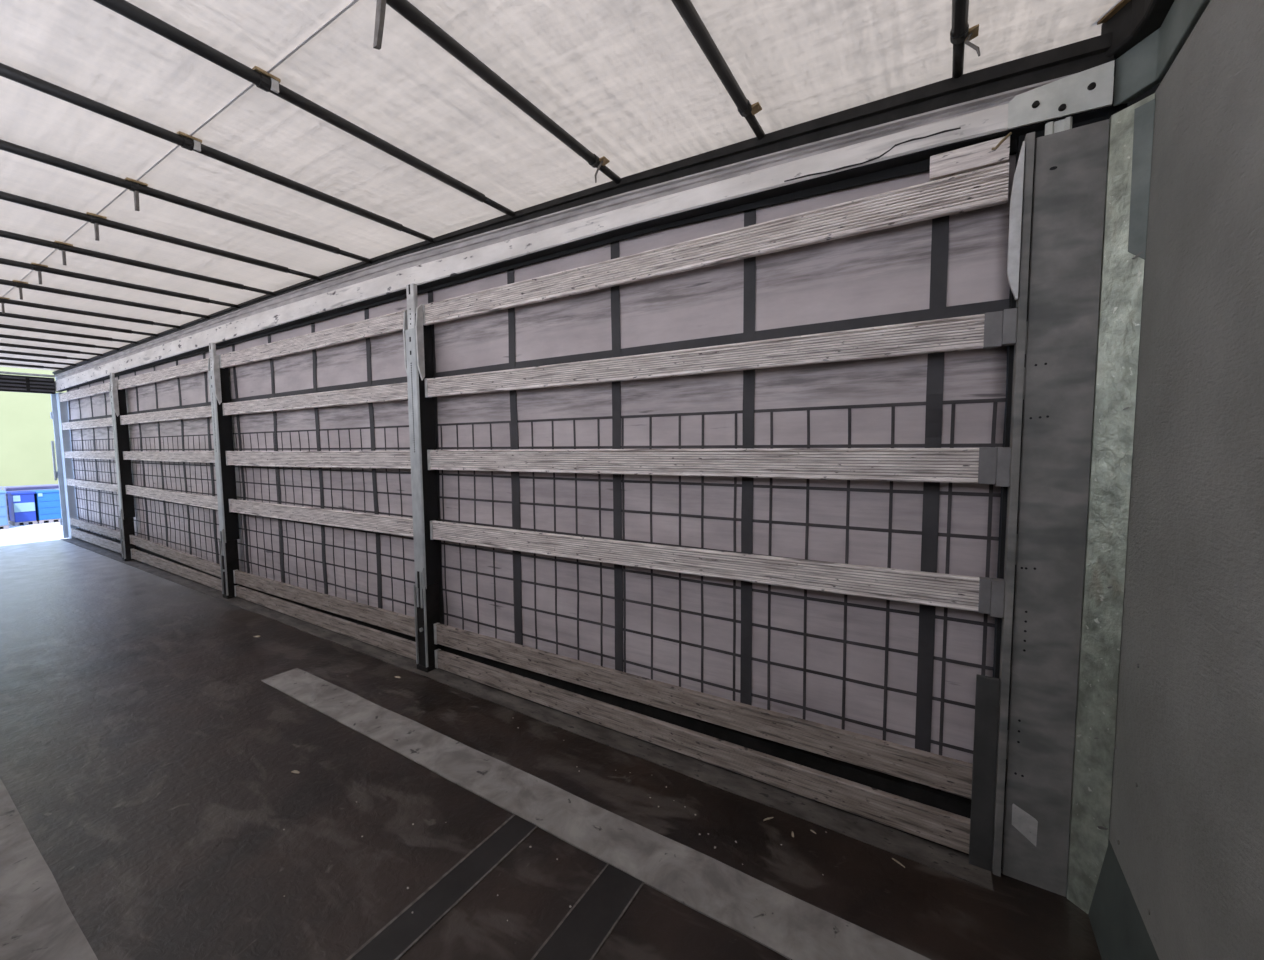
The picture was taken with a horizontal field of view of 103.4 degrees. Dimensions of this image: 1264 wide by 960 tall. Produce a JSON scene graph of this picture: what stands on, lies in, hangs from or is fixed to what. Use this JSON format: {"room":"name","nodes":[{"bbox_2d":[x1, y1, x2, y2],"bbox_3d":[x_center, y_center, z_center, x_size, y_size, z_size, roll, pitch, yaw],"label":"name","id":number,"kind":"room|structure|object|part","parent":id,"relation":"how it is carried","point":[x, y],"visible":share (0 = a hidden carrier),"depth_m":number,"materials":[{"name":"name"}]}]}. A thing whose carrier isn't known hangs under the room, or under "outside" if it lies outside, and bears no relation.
{"room":"cargo space","nodes":[
{"label":"cargo space","id":0,"kind":"room"},
{"bbox_2d":[0,371,55,393],"bbox_3d":[-10.800,-1.593,7.703,0.160,0.320,2.520,2,5,32],"label":"header","id":1,"kind":"object","parent":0,"point":[8,383],"visible":1,"depth_m":8.49,"materials":[{"name":"metal"}]},
{"bbox_2d":[0,539,1101,959],"bbox_3d":[-4.851,1.396,4.331,13.920,0.124,2.700,2,5,32],"label":"floor","id":2,"kind":"structure","parent":0,"point":[147,757],"depth_m":2.13,"materials":[{"name":"brown wood"}]},
{"bbox_2d":[0,779,97,959],"bbox_3d":[-1.647,1.533,1.163,4.870,0.008,0.661,2,5,32],"label":"floor strip","id":3,"kind":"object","parent":2,"relation":"attached to","point":[37,922],"depth_m":1.74,"materials":[{"name":"metal"}]},
{"bbox_2d":[50,392,78,538],"bbox_3d":[-10.154,-0.246,8.925,0.268,2.600,0.220,2,5,32],"label":"post","id":4,"kind":"object","parent":2,"relation":"on","point":[59,414],"visible":0.84,"depth_m":8.90,"materials":[{"name":"metal"}]},
{"bbox_3d":[-10.286,-0.343,8.888,0.032,0.700,0.030,2,5,32],"label":"lock rod","id":5,"kind":"part","parent":4,"relation":"part of","materials":[{"name":"metal"}]},
{"bbox_2d":[109,373,135,560],"bbox_3d":[-7.240,-0.172,7.108,0.152,2.661,0.150,2,5,32],"label":"post","id":6,"kind":"object","parent":2,"relation":"on","point":[118,403],"visible":0.95,"depth_m":7.08,"materials":[{"name":"metal"}]},
{"bbox_2d":[59,382,109,401],"bbox_3d":[-8.653,-1.387,7.907,3.174,0.139,0.035,2,5,32],"label":"board","id":7,"kind":"object","parent":6,"relation":"attached to","point":[101,388],"visible":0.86,"depth_m":7.88,"materials":[{"name":"wood"}]},
{"bbox_2d":[62,417,112,429],"bbox_3d":[-8.649,-0.893,7.942,3.174,0.130,0.035,2,5,32],"label":"board","id":8,"kind":"object","parent":6,"relation":"attached to","point":[103,422],"visible":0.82,"depth_m":7.91,"materials":[{"name":"wood"}]},
{"bbox_2d":[64,451,114,459],"bbox_3d":[-8.645,-0.399,7.977,3.174,0.133,0.035,2,5,32],"label":"board","id":9,"kind":"object","parent":6,"relation":"attached to","point":[110,455],"visible":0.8,"depth_m":7.91,"materials":[{"name":"wood"}]},
{"bbox_2d":[66,478,117,491],"bbox_3d":[-8.641,0.082,8.011,3.174,0.121,0.035,2,5,32],"label":"board","id":10,"kind":"object","parent":6,"relation":"attached to","point":[72,482],"visible":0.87,"depth_m":7.99,"materials":[{"name":"wood"}]},
{"bbox_2d":[70,518,120,539],"bbox_3d":[-8.635,0.785,8.060,3.174,0.130,0.035,2,5,32],"label":"board","id":11,"kind":"object","parent":6,"relation":"attached to","point":[75,522],"visible":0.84,"depth_m":8.06,"materials":[{"name":"wood"}]},
{"bbox_2d":[71,528,121,553],"bbox_3d":[-8.633,0.981,8.074,3.174,0.147,0.035,2,5,32],"label":"board","id":12,"kind":"object","parent":6,"relation":"attached to","point":[94,539],"visible":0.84,"depth_m":8.06,"materials":[{"name":"wood"}]},
{"bbox_3d":[-7.271,-0.338,7.049,0.118,1.800,0.014,2,5,32],"label":"plate","id":13,"kind":"part","parent":6,"relation":"part of","materials":[{"name":"metal"}]},
{"bbox_2d":[117,358,208,389],"bbox_3d":[-5.783,-1.285,6.128,3.309,0.139,0.035,2,5,32],"label":"board","id":14,"kind":"object","parent":6,"relation":"attached to","point":[199,366],"visible":0.91,"depth_m":6.02,"materials":[{"name":"wood"}]},
{"bbox_2d":[120,406,211,424],"bbox_3d":[-5.779,-0.791,6.163,3.309,0.129,0.035,2,5,32],"label":"board","id":15,"kind":"object","parent":6,"relation":"attached to","point":[204,411],"visible":0.92,"depth_m":6.05,"materials":[{"name":"wood"}]},
{"bbox_2d":[123,451,214,462],"bbox_3d":[-5.775,-0.296,6.198,3.309,0.133,0.035,2,5,32],"label":"board","id":16,"kind":"object","parent":6,"relation":"attached to","point":[172,456],"visible":0.94,"depth_m":6.04,"materials":[{"name":"wood"}]},
{"bbox_2d":[125,485,217,509],"bbox_3d":[-5.771,0.203,6.233,3.309,0.162,0.035,2,5,32],"label":"board","id":17,"kind":"object","parent":6,"relation":"attached to","point":[211,502],"visible":0.91,"depth_m":6.08,"materials":[{"name":"wood"}]},
{"bbox_2d":[129,535,220,577],"bbox_3d":[-5.765,0.941,6.285,3.309,0.212,0.035,2,5,32],"label":"board","id":18,"kind":"object","parent":6,"relation":"attached to","point":[207,566],"visible":0.91,"depth_m":6.17,"materials":[{"name":"wood"}]},
{"bbox_2d":[131,548,221,590],"bbox_3d":[-5.764,1.113,6.298,3.309,0.158,0.035,2,5,32],"label":"board","id":19,"kind":"object","parent":6,"relation":"attached to","point":[166,565],"visible":0.92,"depth_m":6.22,"materials":[{"name":"wood"}]},
{"bbox_2d":[208,342,239,598],"bbox_3d":[-4.314,-0.080,5.293,0.152,2.685,0.150,2,5,32],"label":"post","id":20,"kind":"object","parent":2,"relation":"on","point":[219,383],"visible":0.94,"depth_m":5.26,"materials":[{"name":"metal"}]},
{"bbox_3d":[-4.345,-0.234,5.235,0.118,1.800,0.014,2,5,32],"label":"plate","id":21,"kind":"part","parent":20,"relation":"part of","materials":[{"name":"metal"}]},
{"bbox_2d":[219,310,404,367],"bbox_3d":[-2.897,-1.182,4.339,3.214,0.140,0.035,2,5,32],"label":"board","id":22,"kind":"object","parent":20,"relation":"attached to","point":[393,322],"visible":0.93,"depth_m":4.14,"materials":[{"name":"wood"}]},
{"bbox_2d":[222,382,407,415],"bbox_3d":[-2.893,-0.689,4.374,3.214,0.129,0.035,2,5,32],"label":"board","id":23,"kind":"object","parent":20,"relation":"attached to","point":[399,391],"visible":0.92,"depth_m":4.17,"materials":[{"name":"wood"}]},
{"bbox_2d":[403,283,440,671],"bbox_3d":[-1.472,0.014,3.531,0.152,2.699,0.150,2,5,32],"label":"post","id":24,"kind":"object","parent":2,"relation":"on","point":[417,337],"visible":0.98,"depth_m":3.49,"materials":[{"name":"metal"}]},
{"bbox_2d":[225,450,410,468],"bbox_3d":[-2.889,-0.183,4.410,3.214,0.155,0.035,2,5,32],"label":"board","id":25,"kind":"object","parent":24,"relation":"attached to","point":[400,459],"visible":0.94,"depth_m":4.22,"materials":[{"name":"wood"}]},
{"bbox_2d":[229,499,412,536],"bbox_3d":[-2.885,0.312,4.444,3.214,0.153,0.035,2,5,32],"label":"board","id":26,"kind":"object","parent":24,"relation":"attached to","point":[403,526],"visible":0.94,"depth_m":4.24,"materials":[{"name":"wood"}]},
{"bbox_2d":[233,570,414,636],"bbox_3d":[-2.879,1.065,4.498,3.214,0.172,0.035,2,5,32],"label":"board","id":27,"kind":"object","parent":24,"relation":"attached to","point":[405,624],"visible":0.93,"depth_m":4.30,"materials":[{"name":"wood"}]},
{"bbox_2d":[234,585,415,659],"bbox_3d":[-2.877,1.233,4.510,3.214,0.128,0.035,2,5,32],"label":"board","id":28,"kind":"object","parent":24,"relation":"attached to","point":[402,646],"visible":0.94,"depth_m":4.29,"materials":[{"name":"wood"}]},
{"bbox_3d":[-1.503,-0.133,3.473,0.118,1.800,0.014,2,5,32],"label":"plate","id":29,"kind":"part","parent":24,"relation":"part of","materials":[{"name":"metal"}]},
{"bbox_2d":[435,649,969,853],"bbox_3d":[-0.050,1.328,2.756,3.191,0.136,0.035,2,5,32],"label":"board","id":30,"kind":"object","parent":24,"relation":"attached to","point":[945,828],"visible":0.91,"depth_m":2.38,"materials":[{"name":"wood"}]},
{"bbox_2d":[434,623,972,797],"bbox_3d":[-0.051,1.129,2.742,3.191,0.182,0.035,2,5,32],"label":"board","id":31,"kind":"object","parent":24,"relation":"attached to","point":[951,775],"visible":0.94,"depth_m":2.39,"materials":[{"name":"wood"}]},
{"bbox_2d":[422,162,1008,325],"bbox_3d":[-0.060,-1.081,2.580,3.214,0.139,0.035,2,5,32],"label":"board","id":32,"kind":"object","parent":24,"relation":"attached to","point":[985,187],"visible":1,"depth_m":2.19,"materials":[{"name":"wood"}]},
{"bbox_2d":[929,136,1009,180],"bbox_3d":[1.205,-1.151,1.789,0.237,0.080,0.020,2,5,32],"label":"board","id":33,"kind":"object","parent":32,"relation":"on","point":[980,155],"visible":0.99,"depth_m":1.78,"materials":[{"name":"wood"}]},
{"bbox_3d":[-0.734,1.491,1.683,0.120,0.005,1.065,2,5,32],"label":"inlay panel","id":34,"kind":"part","parent":2,"relation":"part of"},
{"bbox_3d":[-0.252,1.500,1.502,0.150,0.005,0.865,2,5,32],"label":"inlay panel","id":35,"kind":"part","parent":2,"relation":"part of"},
{"bbox_2d":[261,668,930,959],"bbox_3d":[-0.618,1.440,2.370,4.400,0.008,0.231,2,5,32],"label":"floor strip","id":36,"kind":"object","parent":2,"relation":"attached to","point":[794,928],"depth_m":2.00,"materials":[{"name":"metal"}]},
{"bbox_2d":[969,116,1109,896],"bbox_3d":[1.401,0.140,1.748,0.284,2.652,0.080,2,5,32],"label":"post","id":37,"kind":"object","parent":2,"relation":"on","point":[1025,722],"visible":0.99,"depth_m":1.72,"materials":[{"name":"metal"}]},
{"bbox_2d":[430,520,990,613],"bbox_3d":[-0.048,0.390,2.683,3.214,0.154,0.036,2,5,32],"label":"board","id":38,"kind":"object","parent":37,"relation":"attached to","point":[969,593],"visible":1,"depth_m":2.30,"materials":[{"name":"wood"}]},
{"bbox_2d":[427,447,996,483],"bbox_3d":[-0.051,-0.094,2.649,3.214,0.145,0.036,2,5,32],"label":"board","id":39,"kind":"object","parent":37,"relation":"attached to","point":[952,465],"visible":1,"depth_m":2.27,"materials":[{"name":"wood"}]},
{"bbox_2d":[424,311,1002,397],"bbox_3d":[-0.056,-0.586,2.614,3.214,0.132,0.036,2,5,32],"label":"board","id":40,"kind":"object","parent":37,"relation":"attached to","point":[981,331],"visible":1,"depth_m":2.22,"materials":[{"name":"wood"}]},
{"bbox_3d":[1.303,-0.875,1.697,0.033,0.515,0.020,2,5,32],"label":"wing plate","id":41,"kind":"part","parent":37,"relation":"part of","materials":[{"name":"metal"}]},
{"bbox_2d":[1066,93,1154,913],"bbox_3d":[1.538,0.165,1.621,0.081,2.618,0.109,2,5,32],"label":"metal strip","id":42,"kind":"object","parent":37,"relation":"attached to","point":[1130,143],"visible":0.81,"depth_m":1.60,"materials":[{"name":"metal"}]},
{"bbox_2d":[0,0,1121,370],"bbox_3d":[-4.895,-1.612,4.107,13.940,0.105,2.740,2,5,32],"label":"ceiling","id":43,"kind":"structure","parent":0,"point":[629,80],"depth_m":2.00,"materials":[{"name":"white fabric"}]},
{"bbox_2d":[0,362,63,369],"bbox_3d":[-10.205,-1.745,7.362,0.056,0.144,2.550,2,5,32],"label":"bow","id":44,"kind":"object","parent":43,"relation":"attached to","point":[1,363],"visible":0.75,"depth_m":8.06,"materials":[{"name":"metal"}]},
{"bbox_2d":[0,356,75,365],"bbox_3d":[-9.568,-1.724,6.967,0.056,0.144,2.550,2,5,32],"label":"bow","id":45,"kind":"object","parent":43,"relation":"attached to","point":[2,358],"visible":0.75,"depth_m":7.63,"materials":[{"name":"metal"}]},
{"bbox_2d":[0,350,87,360],"bbox_3d":[-8.931,-1.704,6.572,0.056,0.144,2.550,2,5,32],"label":"bow","id":46,"kind":"object","parent":43,"relation":"attached to","point":[1,351],"visible":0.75,"depth_m":7.19,"materials":[{"name":"metal"}]},
{"bbox_2d":[0,343,102,355],"bbox_3d":[-8.294,-1.684,6.177,0.056,0.144,2.550,2,5,32],"label":"bow","id":47,"kind":"object","parent":43,"relation":"attached to","point":[1,344],"visible":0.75,"depth_m":6.76,"materials":[{"name":"metal"}]},
{"bbox_2d":[0,334,118,349],"bbox_3d":[-7.657,-1.663,5.782,0.056,0.144,2.550,2,5,32],"label":"bow","id":48,"kind":"object","parent":43,"relation":"attached to","point":[1,335],"visible":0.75,"depth_m":6.32,"materials":[{"name":"metal"}]},
{"bbox_2d":[0,324,137,343],"bbox_3d":[-7.020,-1.643,5.386,0.056,0.144,2.550,2,5,32],"label":"bow","id":49,"kind":"object","parent":43,"relation":"attached to","point":[1,325],"visible":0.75,"depth_m":5.88,"materials":[{"name":"metal"}]},
{"bbox_2d":[0,312,158,336],"bbox_3d":[-6.383,-1.622,4.991,0.056,0.144,2.550,2,5,32],"label":"bow","id":50,"kind":"object","parent":43,"relation":"attached to","point":[10,315],"visible":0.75,"depth_m":5.44,"materials":[{"name":"metal"}]},
{"bbox_2d":[0,297,180,328],"bbox_3d":[-5.762,-1.602,4.607,0.056,0.144,2.550,2,5,32],"label":"bow","id":51,"kind":"object","parent":43,"relation":"attached to","point":[3,300],"visible":0.88,"depth_m":4.97,"materials":[{"name":"metal"}]},
{"bbox_2d":[0,279,209,318],"bbox_3d":[-5.083,-1.581,4.185,0.056,0.144,2.550,2,5,32],"label":"bow","id":52,"kind":"object","parent":43,"relation":"attached to","point":[19,284],"visible":0.88,"depth_m":4.48,"materials":[{"name":"metal"}]},
{"bbox_2d":[0,258,239,307],"bbox_3d":[-4.480,-1.561,3.811,0.056,0.144,2.550,2,5,32],"label":"bow","id":53,"kind":"object","parent":43,"relation":"attached to","point":[40,268],"visible":0.89,"depth_m":4.06,"materials":[{"name":"metal"}]},
{"bbox_2d":[0,230,274,295],"bbox_3d":[-3.860,-1.541,3.427,0.056,0.144,2.550,2,5,32],"label":"bow","id":54,"kind":"object","parent":43,"relation":"attached to","point":[63,247],"visible":0.91,"depth_m":3.60,"materials":[{"name":"metal"}]},
{"bbox_2d":[0,191,319,280],"bbox_3d":[-3.197,-1.512,3.016,0.056,0.144,2.550,2,5,32],"label":"bow","id":55,"kind":"object","parent":43,"relation":"attached to","point":[97,220],"visible":0.91,"depth_m":3.11,"materials":[{"name":"metal"}]},
{"bbox_2d":[0,139,371,263],"bbox_3d":[-2.577,-1.484,2.632,0.056,0.144,2.550,2,5,32],"label":"bow","id":56,"kind":"object","parent":43,"relation":"attached to","point":[137,187],"visible":0.92,"depth_m":2.65,"materials":[{"name":"metal"}]},
{"bbox_2d":[0,63,432,242],"bbox_3d":[-1.965,-1.502,2.250,0.056,0.052,2.550,2,5,32],"label":"bow","id":57,"kind":"object","parent":43,"relation":"attached to","point":[184,140],"visible":0.89,"depth_m":2.20,"materials":[{"name":"metal"}]},
{"bbox_2d":[93,0,514,216],"bbox_3d":[-1.341,-1.467,1.864,0.056,0.052,2.550,2,5,32],"label":"bow","id":58,"kind":"object","parent":43,"relation":"attached to","point":[263,80],"visible":0.88,"depth_m":1.85,"materials":[{"name":"metal"}]},
{"bbox_2d":[373,0,620,183],"bbox_3d":[-0.718,-1.371,1.483,0.081,0.174,2.550,2,5,33],"label":"bow","id":59,"kind":"object","parent":43,"relation":"attached to","point":[404,8],"visible":0.93,"depth_m":1.75,"materials":[{"name":"metal"}]},
{"bbox_2d":[52,32,1114,391],"bbox_3d":[-4.338,-1.527,5.219,13.800,0.390,0.120,2,5,32],"label":"rail","id":60,"kind":"object","parent":43,"relation":"attached to","point":[1015,98],"visible":0.98,"depth_m":2.27,"materials":[{"name":"metal"}]},
{"bbox_2d":[229,330,406,401],"bbox_3d":[-2.916,-0.949,4.454,3.015,0.377,0.050,2,5,32],"label":"curtain","id":61,"kind":"object","parent":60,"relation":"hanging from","point":[379,360],"depth_m":4.29,"materials":[{"name":"white fabric"}]},
{"bbox_2d":[232,400,409,450],"bbox_3d":[-2.909,-0.451,4.488,3.022,0.373,0.050,2,5,32],"label":"curtain","id":62,"kind":"object","parent":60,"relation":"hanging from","point":[377,426],"depth_m":4.33,"materials":[{"name":"white fabric"}]},
{"bbox_2d":[235,465,412,517],"bbox_3d":[-2.905,0.062,4.524,3.021,0.377,0.050,2,5,32],"label":"curtain","id":63,"kind":"object","parent":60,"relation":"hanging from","point":[379,491],"depth_m":4.37,"materials":[{"name":"white fabric"}]},
{"bbox_2d":[237,513,414,616],"bbox_3d":[-2.924,0.701,4.584,3.078,0.645,0.050,2,5,32],"label":"curtain","id":64,"kind":"object","parent":60,"relation":"hanging from","point":[375,569],"depth_m":4.42,"materials":[{"name":"white fabric"}]},
{"bbox_2d":[441,645,970,817],"bbox_3d":[-0.018,1.241,2.816,3.194,0.093,0.050,2,5,32],"label":"curtain","id":65,"kind":"object","parent":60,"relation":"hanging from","point":[960,805],"depth_m":2.35,"materials":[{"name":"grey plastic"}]},
{"bbox_2d":[438,540,994,763],"bbox_3d":[-0.003,0.771,2.771,3.251,0.640,0.050,2,5,32],"label":"curtain","id":66,"kind":"object","parent":60,"relation":"hanging from","point":[897,672],"depth_m":2.42,"materials":[{"name":"white fabric"}]},
{"bbox_3d":[-4.303,1.160,5.468,13.380,0.185,0.035,2,5,32],"label":"rail","id":67,"kind":"part","parent":66,"relation":"part of","materials":[{"name":"wood"}]},
{"bbox_2d":[417,138,1016,377],"bbox_3d":[-0.067,-0.973,2.678,3.371,0.629,0.050,2,5,32],"label":"curtain","id":68,"kind":"object","parent":60,"relation":"hanging from","point":[955,265],"depth_m":2.30,"materials":[{"name":"grey fabric"}]},
{"bbox_2d":[437,470,1000,577],"bbox_3d":[0.002,0.152,2.721,3.227,0.377,0.050,2,5,32],"label":"curtain","id":69,"kind":"object","parent":60,"relation":"hanging from","point":[934,527],"depth_m":2.36,"materials":[{"name":"white fabric"}]},
{"bbox_2d":[434,346,1006,449],"bbox_3d":[-0.002,-0.350,2.685,3.229,0.369,0.050,2,5,32],"label":"curtain","id":70,"kind":"object","parent":60,"relation":"hanging from","point":[952,399],"depth_m":2.32,"materials":[{"name":"white fabric"}]},
{"bbox_3d":[1.393,-1.247,1.631,0.263,0.130,0.006,2,5,32],"label":"corner plate","id":71,"kind":"part","parent":60,"relation":"part of","materials":[{"name":"metal"}]},
{"bbox_2d":[671,0,764,139],"bbox_3d":[-0.086,-1.394,1.088,0.080,0.052,2.550,2,5,32],"label":"bow","id":72,"kind":"object","parent":43,"relation":"attached to","point":[687,11],"visible":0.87,"depth_m":1.71,"materials":[{"name":"metal"}]},
{"bbox_2d":[950,0,979,78],"bbox_3d":[0.516,-1.320,0.719,0.086,0.127,2.550,2,5,32],"label":"bow","id":73,"kind":"object","parent":43,"relation":"attached to","point":[961,34],"visible":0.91,"depth_m":1.57,"materials":[{"name":"metal"}]},
{"bbox_2d":[993,58,1127,677],"bbox_3d":[1.518,0.036,1.791,0.455,2.850,0.120,2,5,32],"label":"wall","id":74,"kind":"structure","parent":0,"point":[1114,109],"depth_m":1.82,"materials":[{"name":"grey metal"}]},
{"bbox_2d":[60,538,992,890],"bbox_3d":[-4.389,1.256,5.428,13.500,0.006,0.222,2,5,32],"label":"trim","id":75,"kind":"structure","parent":74,"relation":"attached to","point":[934,855],"depth_m":2.53,"materials":[{"name":"wood"}]},
{"bbox_2d":[1088,0,1263,959],"bbox_3d":[0.976,0.071,0.591,0.109,2.960,2.680,2,5,32],"label":"wall","id":76,"kind":"structure","parent":0,"point":[1181,877],"depth_m":1.14,"materials":[{"name":"metal"}]},
{"bbox_3d":[0.917,1.382,0.630,0.046,0.340,2.475,2,5,32],"label":"kick plate","id":77,"kind":"part","parent":76,"relation":"part of","materials":[{"name":"metal"}]},
{"bbox_2d":[1097,0,1210,106],"bbox_3d":[0.915,-1.226,0.460,0.245,0.323,2.560,2,5,32],"label":"beam","id":78,"kind":"structure","parent":76,"relation":"attached to","point":[1148,36],"depth_m":1.48,"materials":[{"name":"metal"}]},
{"label":"outside","id":79,"kind":"structure","parent":0,"visible":0},
{"bbox_2d":[0,521,66,545],"bbox_3d":[-24.297,1.794,17.873,100.000,0.100,80.000,2,5,32],"label":"ground","id":80,"kind":"structure","parent":79,"point":[30,533],"depth_m":16.71,"materials":[{"name":"concrete"}]},
{"bbox_2d":[0,490,8,528],"bbox_3d":[-22.734,1.067,17.695,1.010,1.350,0.680,2,5,32],"label":"plastic crate","id":81,"kind":"object","parent":80,"relation":"on","point":[3,509],"visible":1,"depth_m":17.65,"materials":[{"name":"blue plastic"}]},
{"bbox_2d":[6,491,37,525],"bbox_3d":[-22.980,1.050,18.815,1.010,1.230,0.580,2,5,32],"label":"plastic crate","id":82,"kind":"object","parent":80,"relation":"on","point":[22,510],"visible":0.95,"depth_m":18.57,"materials":[{"name":"blue plastic"}]},
{"bbox_3d":[-22.985,0.477,18.775,1.010,0.080,0.580,2,5,32],"label":"lid","id":83,"kind":"part","parent":82,"relation":"part of","materials":[{"name":"blue plastic"}]},
{"bbox_2d":[0,484,58,523],"bbox_3d":[-23.639,0.899,19.680,0.760,1.420,1.680,2,5,32],"label":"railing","id":84,"kind":"object","parent":80,"relation":"on","point":[47,486],"visible":0.23,"depth_m":19.31,"materials":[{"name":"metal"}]},
{"bbox_2d":[0,367,66,489],"bbox_3d":[-25.834,-3.079,23.183,3.900,8.900,36.400,2,5,32],"label":"building","id":85,"kind":"structure","parent":80,"relation":"on","point":[26,423],"depth_m":20.83,"materials":[{"name":"paint"}]},
{"bbox_2d":[30,489,61,523],"bbox_3d":[-22.653,1.010,19.340,1.010,1.230,0.640,2,5,32],"label":"plastic crate","id":86,"kind":"object","parent":80,"relation":"on","point":[47,502],"visible":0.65,"depth_m":19.07,"materials":[{"name":"blue plastic"}]},
{"bbox_3d":[-22.658,0.437,19.300,1.010,0.080,0.640,2,5,32],"label":"lid","id":87,"kind":"part","parent":86,"relation":"part of","materials":[{"name":"plastic"}]}
]}

